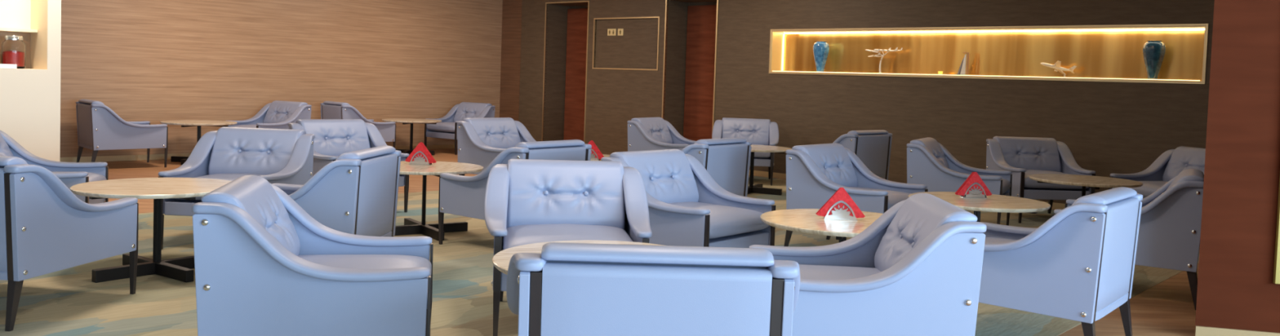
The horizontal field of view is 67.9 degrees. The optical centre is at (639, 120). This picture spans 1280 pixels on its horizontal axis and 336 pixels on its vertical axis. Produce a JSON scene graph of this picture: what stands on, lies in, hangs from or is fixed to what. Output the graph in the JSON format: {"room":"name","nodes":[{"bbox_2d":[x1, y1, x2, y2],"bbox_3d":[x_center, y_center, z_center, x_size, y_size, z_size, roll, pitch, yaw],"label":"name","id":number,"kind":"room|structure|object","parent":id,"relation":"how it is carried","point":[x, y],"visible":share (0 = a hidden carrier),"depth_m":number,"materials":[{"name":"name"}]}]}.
{"room":"hotel lounge","nodes":[
{"label":"hotel lounge","id":0,"kind":"room"},
{"bbox_2d":[0,0,61,161],"bbox_3d":[-7.167,-0.728,5.901,0.620,2.950,6.175,4,3,42],"label":"wall","id":1,"kind":"structure","parent":0,"point":[30,99],"depth_m":7.90,"materials":[{"name":"beige paint"}]},
{"bbox_2d":[0,27,37,68],"bbox_3d":[-6.464,-0.598,6.750,0.198,0.333,3.771,4,3,42],"label":"wall shelf","id":2,"kind":"object","parent":1,"relation":"attached to","point":[25,33],"visible":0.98,"depth_m":8.09,"materials":[{"name":"beige"}]},
{"bbox_2d":[0,0,47,69],"bbox_3d":[-6.354,-1.115,6.645,0.450,1.385,3.775,4,3,42],"label":"niche","id":3,"kind":"object","parent":1,"relation":"attached to","point":[14,14],"depth_m":8.10,"materials":[{"name":"beige paint"}]},
{"bbox_2d":[0,63,17,68],"bbox_3d":[-5.272,-0.446,7.660,0.100,0.035,0.400,4,3,42],"label":"serving tray","id":4,"kind":"object","parent":3,"relation":"on","point":[2,65],"visible":1,"depth_m":7.73,"materials":[{"name":"white ceramic"}]},
{"bbox_2d":[1,35,26,68],"bbox_3d":[-5.217,-0.573,7.912,0.170,0.270,0.170,4,3,42],"label":"glass jar","id":5,"kind":"object","parent":3,"relation":"on","point":[13,48],"visible":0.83,"depth_m":7.85,"materials":[{"name":"red"}]},
{"bbox_2d":[59,0,502,157],"bbox_3d":[-7.375,-0.957,11.127,0.121,2.950,14.660,4,3,42],"label":"wall","id":6,"kind":"structure","parent":0,"point":[153,61],"depth_m":13.42,"materials":[{"name":"brown wood"}]},
{"bbox_2d":[59,144,457,162],"bbox_3d":[-7.378,0.484,11.140,0.014,0.069,14.650,4,3,42],"label":"baseboard","id":7,"kind":"structure","parent":6,"relation":"attached to","point":[152,157],"depth_m":12.17,"materials":[{"name":"brown wood"}]},
{"bbox_2d":[95,148,1199,335],"bbox_3d":[-0.034,0.984,7.048,32.000,0.079,30.000,2,2,0],"label":"floor","id":8,"kind":"structure","parent":0,"point":[1166,308],"depth_m":5.89,"materials":[{"name":"brown wood"}]},
{"bbox_2d":[75,99,168,167],"bbox_3d":[-6.240,0.149,11.435,0.826,0.793,0.857,0,3,-43],"label":"armchair","id":9,"kind":"object","parent":8,"relation":"on","point":[99,127],"visible":0.99,"depth_m":11.11,"materials":[{"name":"blue leather"}]},
{"bbox_2d":[78,99,104,105],"bbox_3d":[-6.427,-0.061,11.245,0.264,0.370,0.624,0,3,-43],"label":"cushion","id":10,"kind":"object","parent":9,"relation":"on","point":[82,102],"depth_m":11.07,"materials":[{"name":"blue leather"}]},
{"bbox_2d":[160,120,237,164],"bbox_3d":[-5.633,0.274,12.131,0.894,0.523,0.894,0,3,-40],"label":"round table","id":11,"kind":"object","parent":8,"relation":"on","point":[184,123],"visible":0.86,"depth_m":12.07,"materials":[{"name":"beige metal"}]},
{"bbox_2d":[224,100,311,128],"bbox_3d":[-5.009,0.133,12.787,0.857,0.793,0.826,4,3,33],"label":"armchair","id":12,"kind":"object","parent":8,"relation":"on","point":[277,114],"visible":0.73,"depth_m":12.89,"materials":[{"name":"blue leather"}]},
{"bbox_2d":[230,124,256,128],"bbox_3d":[-5.042,0.126,12.736,0.652,0.148,0.692,4,3,33],"label":"seat cushion","id":13,"kind":"object","parent":12,"relation":"on","point":[231,126],"depth_m":12.55,"materials":[{"name":"blue leather"}]},
{"bbox_2d":[263,100,307,123],"bbox_3d":[-4.857,-0.083,13.001,0.624,0.370,0.264,4,3,33],"label":"cushion","id":14,"kind":"object","parent":12,"relation":"on","point":[277,111],"depth_m":12.96,"materials":[{"name":"blue leather"}]},
{"bbox_2d":[320,101,395,148],"bbox_3d":[-4.088,0.123,13.763,0.826,0.793,0.857,0,3,-42],"label":"armchair","id":15,"kind":"object","parent":8,"relation":"on","point":[329,109],"visible":0.55,"depth_m":13.53,"materials":[{"name":"blue leather"}]},
{"bbox_2d":[323,101,350,106],"bbox_3d":[-4.278,-0.087,13.576,0.264,0.370,0.624,0,3,-42],"label":"cushion","id":16,"kind":"object","parent":15,"relation":"on","point":[326,103],"depth_m":13.45,"materials":[{"name":"blue leather"}]},
{"bbox_2d":[381,118,441,155],"bbox_3d":[-3.480,0.247,14.469,0.894,0.523,0.894,0,3,-40],"label":"round table","id":17,"kind":"object","parent":8,"relation":"on","point":[404,121],"visible":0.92,"depth_m":14.42,"materials":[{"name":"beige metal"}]},
{"bbox_2d":[424,102,495,155],"bbox_3d":[-2.876,0.104,15.165,0.857,0.793,0.826,4,3,36],"label":"armchair","id":18,"kind":"object","parent":8,"relation":"on","point":[447,128],"visible":0.72,"depth_m":15.16,"materials":[{"name":"blue leather"}]},
{"bbox_2d":[426,122,455,133],"bbox_3d":[-2.912,0.098,15.115,0.652,0.148,0.692,4,3,36],"label":"seat cushion","id":19,"kind":"object","parent":18,"relation":"on","point":[440,127],"depth_m":14.87,"materials":[{"name":"blue leather"}]},
{"bbox_2d":[453,102,492,122],"bbox_3d":[-2.712,-0.110,15.370,0.624,0.370,0.264,4,3,36],"label":"cushion","id":20,"kind":"object","parent":18,"relation":"on","point":[463,110],"depth_m":15.34,"materials":[{"name":"blue leather"}]},
{"bbox_2d":[0,175,1199,335],"bbox_3d":[-3.185,0.968,3.963,6.680,0.001,19.600,4,3,42],"label":"carpet","id":21,"kind":"object","parent":8,"relation":"on","point":[66,302],"visible":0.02,"depth_m":5.22,"materials":[{"name":"beige carpet"}]},
{"bbox_2d":[0,130,108,204],"bbox_3d":[-4.111,0.435,6.395,0.826,0.793,0.857,1,3,-20],"label":"armchair","id":22,"kind":"object","parent":21,"relation":"on","point":[71,174],"visible":0.41,"depth_m":6.65,"materials":[{"name":"blue leather"}]},
{"bbox_2d":[0,133,13,156],"bbox_3d":[-4.354,0.220,6.295,0.264,0.370,0.624,1,3,-20],"label":"cushion","id":23,"kind":"object","parent":22,"relation":"on","point":[6,145],"depth_m":6.56,"materials":[{"name":"blue leather"}]},
{"bbox_2d":[51,171,106,182],"bbox_3d":[-4.054,0.429,6.416,0.692,0.148,0.652,1,3,-20],"label":"seat cushion","id":24,"kind":"object","parent":22,"relation":"on","point":[92,176],"depth_m":6.66,"materials":[{"name":"blue leather"}]},
{"bbox_2d":[0,155,138,331],"bbox_3d":[-3.133,0.538,4.777,0.857,0.793,0.826,2,2,10],"label":"armchair","id":25,"kind":"object","parent":21,"relation":"on","point":[45,228],"visible":1,"depth_m":4.49,"materials":[{"name":"blue leather"}]},
{"bbox_2d":[0,155,28,168],"bbox_3d":[-3.171,0.336,4.506,0.624,0.370,0.264,2,2,10],"label":"cushion","id":26,"kind":"object","parent":25,"relation":"on","point":[5,162],"depth_m":4.35,"materials":[{"name":"blue leather"}]},
{"bbox_2d":[70,177,231,283],"bbox_3d":[-2.864,0.644,5.637,0.894,0.523,0.894,2,2,-10],"label":"round table","id":27,"kind":"object","parent":21,"relation":"on","point":[157,189],"visible":0.81,"depth_m":5.54,"materials":[{"name":"beige stone"}]},
{"bbox_2d":[158,126,315,249],"bbox_3d":[-2.837,0.464,6.735,0.857,0.793,0.826,2,2,3],"label":"armchair","id":28,"kind":"object","parent":21,"relation":"on","point":[277,156],"visible":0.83,"depth_m":6.89,"materials":[{"name":"blue leather"}]},
{"bbox_2d":[173,173,266,200],"bbox_3d":[-2.839,0.459,6.674,0.652,0.148,0.692,2,2,3],"label":"seat cushion","id":29,"kind":"object","parent":28,"relation":"on","point":[230,177],"depth_m":6.62,"materials":[{"name":"blue leather"}]},
{"bbox_2d":[208,126,306,174],"bbox_3d":[-2.817,0.242,6.991,0.624,0.370,0.264,2,2,3],"label":"cushion","id":30,"kind":"object","parent":28,"relation":"on","point":[231,150],"depth_m":6.93,"materials":[{"name":"blue leather"}]},
{"bbox_2d":[191,175,433,335],"bbox_3d":[-1.248,0.645,3.769,0.826,0.793,0.857,1,2,-12],"label":"armchair","id":31,"kind":"object","parent":21,"relation":"on","point":[264,266],"visible":1,"depth_m":3.42,"materials":[{"name":"blue leather"}]},
{"bbox_2d":[200,175,300,256],"bbox_3d":[-1.500,0.427,3.706,0.264,0.370,0.624,1,2,-12],"label":"cushion","id":32,"kind":"object","parent":31,"relation":"on","point":[254,195],"depth_m":3.71,"materials":[{"name":"blue leather"}]},
{"bbox_2d":[297,254,431,307],"bbox_3d":[-1.187,0.638,3.782,0.692,0.148,0.652,1,2,-12],"label":"seat cushion","id":33,"kind":"object","parent":31,"relation":"on","point":[343,261],"depth_m":3.87,"materials":[{"name":"blue leather"}]},
{"bbox_2d":[271,145,401,236],"bbox_3d":[-1.925,0.545,5.560,0.826,0.793,0.857,2,2,4],"label":"armchair","id":34,"kind":"object","parent":21,"relation":"on","point":[357,193],"visible":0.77,"depth_m":5.22,"materials":[{"name":"blue leather"}]},
{"bbox_2d":[335,145,395,160],"bbox_3d":[-1.652,0.344,5.533,0.264,0.370,0.624,2,2,4],"label":"cushion","id":35,"kind":"object","parent":34,"relation":"on","point":[385,153],"depth_m":5.47,"materials":[{"name":"blue leather"}]},
{"bbox_2d":[288,119,408,212],"bbox_3d":[-2.596,0.399,8.459,0.826,0.793,0.857,4,3,44],"label":"armchair","id":36,"kind":"object","parent":21,"relation":"on","point":[334,138],"visible":0.52,"depth_m":8.55,"materials":[{"name":"blue leather"}]},
{"bbox_2d":[295,119,370,155],"bbox_3d":[-2.779,0.174,8.635,0.264,0.370,0.624,4,3,44],"label":"cushion","id":37,"kind":"object","parent":36,"relation":"on","point":[333,137],"depth_m":8.59,"materials":[{"name":"blue leather"}]},
{"bbox_2d":[395,160,483,240],"bbox_3d":[-1.672,0.612,7.355,0.894,0.523,0.894,2,2,11],"label":"round table","id":38,"kind":"object","parent":21,"relation":"on","point":[411,226],"visible":0.67,"depth_m":7.30,"materials":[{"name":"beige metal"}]},
{"bbox_2d":[404,142,436,165],"bbox_3d":[-1.720,0.255,7.460,0.264,0.177,0.048,3,3,14],"label":"napkin holder","id":39,"kind":"object","parent":38,"relation":"on","point":[420,155],"visible":1,"depth_m":7.44,"materials":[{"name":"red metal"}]},
{"bbox_2d":[457,117,536,176],"bbox_3d":[-1.355,0.381,9.877,0.826,0.793,0.857,4,3,39],"label":"armchair","id":40,"kind":"object","parent":21,"relation":"on","point":[480,141],"visible":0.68,"depth_m":9.83,"materials":[{"name":"blue leather"}]},
{"bbox_2d":[462,117,520,148],"bbox_3d":[-1.553,0.156,10.037,0.264,0.370,0.624,4,3,39],"label":"cushion","id":41,"kind":"object","parent":40,"relation":"on","point":[495,132],"depth_m":9.99,"materials":[{"name":"blue leather"}]},
{"bbox_2d":[438,139,591,244],"bbox_3d":[-0.916,0.520,6.961,0.826,0.793,0.857,4,3,36],"label":"armchair","id":42,"kind":"object","parent":21,"relation":"on","point":[459,195],"visible":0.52,"depth_m":6.73,"materials":[{"name":"blue leather"}]},
{"bbox_2d":[514,139,584,149],"bbox_3d":[-0.693,0.323,6.797,0.264,0.370,0.624,4,3,36],"label":"cushion","id":43,"kind":"object","parent":42,"relation":"on","point":[572,144],"depth_m":6.71,"materials":[{"name":"blue leather"}]},
{"bbox_2d":[484,159,652,335],"bbox_3d":[-0.374,0.627,4.877,0.857,0.793,0.826,2,2,-8],"label":"armchair","id":44,"kind":"object","parent":21,"relation":"on","point":[526,202],"visible":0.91,"depth_m":5.02,"materials":[{"name":"blue leather"}]},
{"bbox_2d":[506,159,624,229],"bbox_3d":[-0.402,0.404,5.131,0.624,0.370,0.264,2,2,-8],"label":"cushion","id":45,"kind":"object","parent":44,"relation":"on","point":[539,192],"depth_m":5.06,"materials":[{"name":"blue leather"}]},
{"bbox_2d":[502,223,633,250],"bbox_3d":[-0.365,0.623,4.816,0.652,0.148,0.692,2,2,-8],"label":"seat cushion","id":46,"kind":"object","parent":44,"relation":"on","point":[518,234],"depth_m":4.75,"materials":[{"name":"blue leather"}]},
{"bbox_2d":[492,240,662,275],"bbox_3d":[-0.148,0.815,3.808,0.894,0.523,0.894,1,3,-20],"label":"round table","id":47,"kind":"object","parent":21,"relation":"on","point":[500,260],"visible":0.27,"depth_m":3.95,"materials":[{"name":"beige stone"}]},
{"bbox_2d":[506,242,799,335],"bbox_3d":[0.026,0.723,2.948,0.857,0.793,0.826,2,2,-2],"label":"armchair","id":48,"kind":"object","parent":21,"relation":"on","point":[565,289],"visible":1,"depth_m":2.53,"materials":[{"name":"blue leather"}]},
{"bbox_2d":[541,242,773,271],"bbox_3d":[0.040,0.523,2.674,0.624,0.370,0.264,2,2,-2],"label":"cushion","id":49,"kind":"object","parent":48,"relation":"on","point":[555,256],"depth_m":2.54,"materials":[{"name":"blue leather"}]},
{"bbox_2d":[626,117,696,151],"bbox_3d":[0.374,0.372,11.473,0.826,0.793,0.857,3,3,29],"label":"armchair","id":50,"kind":"object","parent":21,"relation":"on","point":[644,134],"visible":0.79,"depth_m":11.33,"materials":[{"name":"blue leather"}]},
{"bbox_2d":[631,117,672,143],"bbox_3d":[0.150,0.147,11.594,0.264,0.370,0.624,3,3,29],"label":"cushion","id":51,"kind":"object","parent":50,"relation":"on","point":[658,128],"depth_m":11.59,"materials":[{"name":"blue leather"}]},
{"bbox_2d":[601,149,775,248],"bbox_3d":[0.298,0.605,5.931,0.826,0.793,0.857,4,3,40],"label":"armchair","id":52,"kind":"object","parent":21,"relation":"on","point":[686,206],"visible":0.77,"depth_m":5.88,"materials":[{"name":"blue leather"}]},
{"bbox_2d":[609,149,698,203],"bbox_3d":[0.103,0.380,6.094,0.264,0.370,0.624,4,3,40],"label":"cushion","id":53,"kind":"object","parent":52,"relation":"on","point":[668,175],"depth_m":6.07,"materials":[{"name":"blue leather"}]},
{"bbox_2d":[667,201,769,239],"bbox_3d":[0.345,0.601,5.891,0.692,0.148,0.652,4,3,40],"label":"seat cushion","id":54,"kind":"object","parent":52,"relation":"on","point":[726,220],"depth_m":5.77,"materials":[{"name":"blue leather"}]},
{"bbox_2d":[681,137,751,196],"bbox_3d":[0.385,0.521,7.980,0.826,0.793,0.857,4,3,36],"label":"armchair","id":55,"kind":"object","parent":21,"relation":"on","point":[726,160],"visible":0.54,"depth_m":7.72,"materials":[{"name":"blue leather"}]},
{"bbox_2d":[694,137,746,145],"bbox_3d":[0.606,0.324,7.814,0.264,0.370,0.624,4,3,36],"label":"cushion","id":56,"kind":"object","parent":55,"relation":"on","point":[724,141],"depth_m":7.71,"materials":[{"name":"blue leather"}]},
{"bbox_2d":[711,117,778,186],"bbox_3d":[1.340,0.376,12.150,0.857,0.793,0.826,2,2,7],"label":"armchair","id":57,"kind":"object","parent":21,"relation":"on","point":[757,131],"visible":0.68,"depth_m":12.32,"materials":[{"name":"blue leather"}]},
{"bbox_2d":[721,117,770,146],"bbox_3d":[1.381,0.155,12.405,0.624,0.370,0.264,2,2,7],"label":"cushion","id":58,"kind":"object","parent":57,"relation":"on","point":[757,131],"depth_m":12.34,"materials":[{"name":"blue leather"}]},
{"bbox_2d":[754,144,770,158],"bbox_3d":[1.332,0.371,12.089,0.652,0.148,0.692,2,2,7],"label":"seat cushion","id":59,"kind":"object","parent":57,"relation":"on","point":[757,155],"depth_m":11.73,"materials":[{"name":"blue leather"}]},
{"bbox_2d":[746,144,791,195],"bbox_3d":[1.282,0.562,10.882,0.894,0.523,0.894,1,3,-20],"label":"round table","id":60,"kind":"object","parent":21,"relation":"on","point":[757,188],"visible":0.48,"depth_m":10.81,"materials":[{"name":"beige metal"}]},
{"bbox_2d":[760,208,882,242],"bbox_3d":[1.093,0.799,5.157,0.894,0.523,0.894,1,3,-30],"label":"round table","id":61,"kind":"object","parent":21,"relation":"on","point":[800,220],"visible":0.45,"depth_m":5.02,"materials":[{"name":"beige stone"}]},
{"bbox_2d":[816,187,865,221],"bbox_3d":[1.090,0.449,5.152,0.264,0.177,0.048,2,2,8],"label":"napkin holder","id":62,"kind":"object","parent":61,"relation":"on","point":[840,206],"visible":1,"depth_m":5.13,"materials":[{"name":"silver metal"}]},
{"bbox_2d":[783,143,928,246],"bbox_3d":[1.639,0.597,7.209,0.826,0.793,0.857,4,3,39],"label":"armchair","id":63,"kind":"object","parent":21,"relation":"on","point":[815,173],"visible":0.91,"depth_m":7.14,"materials":[{"name":"blue leather"}]},
{"bbox_2d":[791,143,857,186],"bbox_3d":[1.441,0.371,7.369,0.264,0.370,0.624,4,3,39],"label":"cushion","id":64,"kind":"object","parent":63,"relation":"on","point":[833,161],"depth_m":7.35,"materials":[{"name":"blue leather"}]},
{"bbox_2d":[848,186,911,210],"bbox_3d":[1.686,0.592,7.170,0.692,0.148,0.652,4,3,39],"label":"seat cushion","id":65,"kind":"object","parent":63,"relation":"on","point":[895,195],"depth_m":7.13,"materials":[{"name":"blue leather"}]},
{"bbox_2d":[832,129,892,180],"bbox_3d":[2.206,0.478,10.456,0.857,0.793,0.826,0,3,-45],"label":"armchair","id":66,"kind":"object","parent":21,"relation":"on","point":[873,148],"visible":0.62,"depth_m":10.16,"materials":[{"name":"blue leather"}]},
{"bbox_2d":[847,129,888,135],"bbox_3d":[2.399,0.281,10.258,0.624,0.370,0.264,0,3,-45],"label":"cushion","id":67,"kind":"object","parent":66,"relation":"on","point":[873,132],"depth_m":10.14,"materials":[{"name":"blue leather"}]},
{"bbox_2d":[749,193,986,335],"bbox_3d":[0.872,0.712,3.892,0.826,0.793,0.857,2,2,3],"label":"armchair","id":68,"kind":"object","parent":21,"relation":"on","point":[916,270],"visible":0.9,"depth_m":3.52,"materials":[{"name":"blue leather"}]},
{"bbox_2d":[799,264,880,279],"bbox_3d":[0.811,0.702,3.894,0.692,0.148,0.652,2,2,3],"label":"seat cushion","id":69,"kind":"object","parent":68,"relation":"on","point":[814,272],"depth_m":3.97,"materials":[{"name":"blue leather"}]},
{"bbox_2d":[874,193,977,271],"bbox_3d":[1.144,0.510,3.869,0.264,0.370,0.624,2,2,3],"label":"cushion","id":70,"kind":"object","parent":68,"relation":"on","point":[921,215],"depth_m":3.87,"materials":[{"name":"blue leather"}]},
{"bbox_2d":[906,137,1012,226],"bbox_3d":[2.919,0.577,8.685,0.826,0.793,0.857,3,3,28],"label":"armchair","id":71,"kind":"object","parent":21,"relation":"on","point":[930,164],"visible":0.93,"depth_m":8.48,"materials":[{"name":"blue leather"}]},
{"bbox_2d":[910,137,949,168],"bbox_3d":[2.691,0.353,8.800,0.264,0.370,0.624,3,3,28],"label":"cushion","id":72,"kind":"object","parent":71,"relation":"on","point":[939,152],"depth_m":8.83,"materials":[{"name":"blue leather"}]},
{"bbox_2d":[1000,178,1010,194],"bbox_3d":[2.973,0.573,8.656,0.692,0.148,0.652,3,3,28],"label":"seat cushion","id":73,"kind":"object","parent":71,"relation":"on","point":[1006,189],"depth_m":8.58,"materials":[{"name":"blue leather"}]},
{"bbox_2d":[908,191,1050,222],"bbox_3d":[2.244,0.788,6.346,0.894,0.523,0.894,2,2,-5],"label":"round table","id":74,"kind":"object","parent":21,"relation":"on","point":[993,203],"visible":0.52,"depth_m":6.18,"materials":[{"name":"beige stone"}]},
{"bbox_2d":[955,172,991,198],"bbox_3d":[2.266,0.434,6.441,0.264,0.177,0.048,2,2,-10],"label":"napkin holder","id":75,"kind":"object","parent":74,"relation":"on","point":[974,187],"visible":1,"depth_m":6.42,"materials":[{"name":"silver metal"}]},
{"bbox_2d":[986,136,1095,223],"bbox_3d":[3.982,0.579,9.502,0.857,0.793,0.826,2,2,-3],"label":"armchair","id":76,"kind":"object","parent":21,"relation":"on","point":[1024,157],"visible":0.86,"depth_m":9.63,"materials":[{"name":"blue leather"}]},
{"bbox_2d":[992,136,1061,172],"bbox_3d":[3.975,0.356,9.759,0.624,0.370,0.264,2,2,-3],"label":"cushion","id":77,"kind":"object","parent":76,"relation":"on","point":[1024,153],"depth_m":9.69,"materials":[{"name":"blue leather"}]},
{"bbox_2d":[1024,169,1088,189],"bbox_3d":[3.985,0.574,9.441,0.652,0.148,0.692,2,2,-3],"label":"seat cushion","id":78,"kind":"object","parent":76,"relation":"on","point":[1029,184],"depth_m":9.14,"materials":[{"name":"blue leather"}]},
{"bbox_2d":[978,186,1142,335],"bbox_3d":[1.959,0.712,4.752,0.826,0.793,0.857,4,3,39],"label":"armchair","id":79,"kind":"object","parent":21,"relation":"on","point":[1078,265],"visible":0.89,"depth_m":4.37,"materials":[{"name":"blue leather"}]},
{"bbox_2d":[984,237,1017,243],"bbox_3d":[1.912,0.701,4.791,0.692,0.148,0.652,4,3,39],"label":"seat cushion","id":80,"kind":"object","parent":79,"relation":"on","point":[988,240],"depth_m":4.99,"materials":[{"name":"blue leather"}]},
{"bbox_2d":[1071,186,1137,205],"bbox_3d":[2.171,0.515,4.574,0.264,0.370,0.624,4,3,39],"label":"cushion","id":81,"kind":"object","parent":79,"relation":"on","point":[1121,196],"depth_m":4.43,"materials":[{"name":"blue leather"}]},
{"bbox_2d":[1028,173,1142,196],"bbox_3d":[3.816,0.763,8.184,0.894,0.523,0.894,0,3,-35],"label":"round table","id":82,"kind":"object","parent":21,"relation":"on","point":[1093,182],"visible":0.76,"depth_m":8.05,"materials":[{"name":"beige stone"}]},
{"bbox_2d":[1052,168,1204,310],"bbox_3d":[3.126,0.695,6.079,0.826,0.793,0.857,3,3,30],"label":"armchair","id":83,"kind":"object","parent":21,"relation":"on","point":[1169,236],"visible":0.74,"depth_m":5.63,"materials":[{"name":"blue leather"}]},
{"bbox_2d":[1165,168,1204,191],"bbox_3d":[3.363,0.497,5.937,0.264,0.370,0.624,3,3,30],"label":"cushion","id":84,"kind":"object","parent":83,"relation":"on","point":[1189,175],"depth_m":5.78,"materials":[{"name":"blue leather"}]},
{"bbox_2d":[1108,146,1205,198],"bbox_3d":[4.886,0.645,8.662,0.826,0.793,0.857,1,3,-16],"label":"armchair","id":85,"kind":"object","parent":21,"relation":"on","point":[1171,162],"visible":0.35,"depth_m":8.89,"materials":[{"name":"blue leather"}]},
{"bbox_2d":[1112,181,1168,198],"bbox_3d":[4.827,0.636,8.645,0.692,0.148,0.652,1,3,-16],"label":"seat cushion","id":86,"kind":"object","parent":85,"relation":"on","point":[1148,188],"depth_m":8.52,"materials":[{"name":"blue leather"}]},
{"bbox_2d":[1162,146,1205,181],"bbox_3d":[5.149,0.440,8.725,0.264,0.370,0.624,1,3,-16],"label":"cushion","id":87,"kind":"object","parent":85,"relation":"on","point":[1180,159],"depth_m":8.86,"materials":[{"name":"blue leather"}]},
{"bbox_3d":[-0.441,0.598,8.654,0.894,0.523,0.894,1,3,-15],"label":"round table","id":88,"kind":"object","parent":21,"relation":"on","visible":0},
{"bbox_2d":[587,140,604,160],"bbox_3d":[-0.430,0.260,8.380,0.264,0.177,0.048,3,3,20],"label":"napkin holder","id":89,"kind":"object","parent":88,"relation":"on","point":[596,155],"visible":0.52,"depth_m":8.35,"materials":[{"name":"red metal"}]},
{"bbox_2d":[499,0,1214,204],"bbox_3d":[5.118,-0.487,10.071,19.925,2.950,0.500,4,3,42],"label":"wall","id":90,"kind":"structure","parent":0,"point":[1108,128],"depth_m":11.94,"materials":[{"name":"brown wood"}]},
{"bbox_2d":[518,0,522,117],"bbox_3d":[-2.038,-0.991,16.195,0.012,2.950,0.024,4,3,42],"label":"trim","id":91,"kind":"structure","parent":90,"relation":"attached to","point":[522,0],"depth_m":16.18,"materials":[{"name":"brown wood"}]},
{"bbox_2d":[541,0,589,143],"bbox_3d":[-1.213,-0.697,15.456,1.020,2.478,0.042,4,3,42],"label":"trim","id":92,"kind":"structure","parent":90,"relation":"attached to","point":[546,3],"depth_m":15.49,"materials":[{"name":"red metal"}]},
{"bbox_2d":[563,8,587,141],"bbox_3d":[-0.917,-0.668,15.787,0.940,2.405,0.091,4,3,42],"label":"door","id":93,"kind":"structure","parent":90,"relation":"in","point":[577,19],"depth_m":15.93,"materials":[{"name":"brown wood"}]},
{"bbox_2d":[607,28,616,35],"bbox_3d":[-0.440,-1.379,14.767,0.175,0.105,0.015,4,3,42],"label":"sign","id":94,"kind":"object","parent":90,"relation":"attached to","point":[611,32],"visible":1,"depth_m":14.76,"materials":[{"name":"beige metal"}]},
{"bbox_2d":[592,16,660,70],"bbox_3d":[-0.219,-1.185,14.553,1.370,0.800,0.042,4,3,42],"label":"trim","id":95,"kind":"structure","parent":90,"relation":"attached to","point":[594,19],"depth_m":14.57,"materials":[{"name":"gold metal"}]},
{"bbox_2d":[661,0,718,133],"bbox_3d":[0.711,-0.548,13.721,0.970,2.458,0.043,4,3,42],"label":"trim","id":96,"kind":"structure","parent":90,"relation":"attached to","point":[666,1],"depth_m":13.99,"materials":[{"name":"gold metal"}]},
{"bbox_2d":[683,4,716,141],"bbox_3d":[1.007,-0.518,14.052,0.890,2.385,0.091,4,3,42],"label":"door","id":97,"kind":"structure","parent":90,"relation":"in","point":[701,20],"depth_m":14.16,"materials":[{"name":"brown wood"}]},
{"bbox_2d":[781,34,784,70],"bbox_3d":[1.949,-0.934,12.935,0.011,0.493,0.025,4,3,42],"label":"light strip","id":98,"kind":"object","parent":90,"relation":"attached to","point":[783,48],"visible":1,"depth_m":12.93,"materials":[{"name":"white"}]},
{"bbox_2d":[604,154,1065,209],"bbox_3d":[4.907,0.953,9.933,19.900,0.069,0.022,4,3,42],"label":"baseboard","id":99,"kind":"structure","parent":90,"relation":"attached to","point":[1055,206],"depth_m":12.67,"materials":[{"name":"gold metal"}]},
{"bbox_2d":[773,71,1199,80],"bbox_3d":[3.655,-0.534,11.065,5.050,0.007,0.010,4,3,42],"label":"light strip","id":100,"kind":"object","parent":90,"relation":"attached to","point":[774,71],"visible":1,"depth_m":10.67,"materials":[{"name":"white"}]},
{"bbox_2d":[770,25,1205,82],"bbox_3d":[3.755,-0.796,11.155,5.110,0.557,0.290,4,3,42],"label":"trim","id":101,"kind":"structure","parent":90,"relation":"attached to","point":[777,36],"depth_m":11.12,"materials":[{"name":"brown"}]},
{"bbox_2d":[813,41,829,71],"bbox_3d":[2.351,-0.830,12.355,0.210,0.401,0.210,4,3,42],"label":"vase","id":102,"kind":"object","parent":101,"relation":"on","point":[820,49],"visible":0.98,"depth_m":12.29,"materials":[{"name":"blue ceramic"}]},
{"bbox_2d":[865,47,902,74],"bbox_3d":[3.020,-0.748,11.806,0.483,0.330,0.223,4,3,42],"label":"sculpture","id":103,"kind":"object","parent":101,"relation":"on","point":[877,51],"visible":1,"depth_m":11.82,"materials":[{"name":"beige metal"}]},
{"bbox_2d":[955,52,969,75],"bbox_3d":[3.782,-0.666,11.113,0.150,0.276,0.070,4,3,42],"label":"trophy","id":104,"kind":"object","parent":101,"relation":"on","point":[965,62],"visible":0.93,"depth_m":11.09,"materials":[{"name":"grey metal"}]},
{"bbox_2d":[1040,60,1076,78],"bbox_3d":[4.585,-0.562,10.385,0.260,0.185,0.316,1,2,-11],"label":"airliner","id":105,"kind":"object","parent":101,"relation":"on","point":[1056,66],"visible":0.98,"depth_m":10.35,"materials":[{"name":"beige metal"}]},
{"bbox_2d":[1142,40,1165,79],"bbox_3d":[5.269,-0.619,9.745,0.210,0.401,0.210,4,3,42],"label":"vase","id":106,"kind":"object","parent":101,"relation":"on","point":[1153,51],"visible":0.93,"depth_m":9.68,"materials":[{"name":"blue ceramic"}]},
{"bbox_2d":[768,23,1208,84],"bbox_3d":[3.660,-0.795,11.050,5.146,0.593,0.035,4,3,42],"label":"trim","id":107,"kind":"structure","parent":90,"relation":"attached to","point":[1178,24],"depth_m":10.56,"materials":[{"name":"gold metal"}]},
{"bbox_2d":[782,30,1204,80],"bbox_3d":[3.848,-0.798,11.259,5.086,0.533,0.014,4,3,42],"label":"wall niche","id":108,"kind":"object","parent":90,"relation":"attached to","point":[1098,55],"depth_m":10.92,"materials":[{"name":"beige wood"}]},
{"bbox_2d":[783,28,1204,34],"bbox_3d":[3.837,-1.055,11.225,5.050,0.015,0.030,4,3,42],"label":"light strip","id":109,"kind":"object","parent":90,"relation":"attached to","point":[1166,29],"visible":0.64,"depth_m":10.83,"materials":[{"name":"white"}]},
{"bbox_2d":[1194,0,1279,333],"bbox_3d":[6.082,-0.208,4.277,6.400,2.950,0.340,3,3,14],"label":"pillar","id":110,"kind":"structure","parent":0,"point":[1237,290],"depth_m":4.87,"materials":[{"name":"brown wood"}]},
{"bbox_2d":[1194,325,1279,335],"bbox_3d":[5.989,1.238,4.166,6.400,0.064,0.013,3,3,14],"label":"baseboard","id":111,"kind":"structure","parent":110,"relation":"attached to","point":[1199,331],"depth_m":4.90,"materials":[{"name":"beige"}]},
{"bbox_2d":[1273,177,1279,284],"bbox_3d":[3.679,-0.027,4.694,0.870,1.750,0.028,3,3,14],"label":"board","id":112,"kind":"object","parent":110,"relation":"attached to","point":[1277,258],"visible":1,"depth_m":4.82,"materials":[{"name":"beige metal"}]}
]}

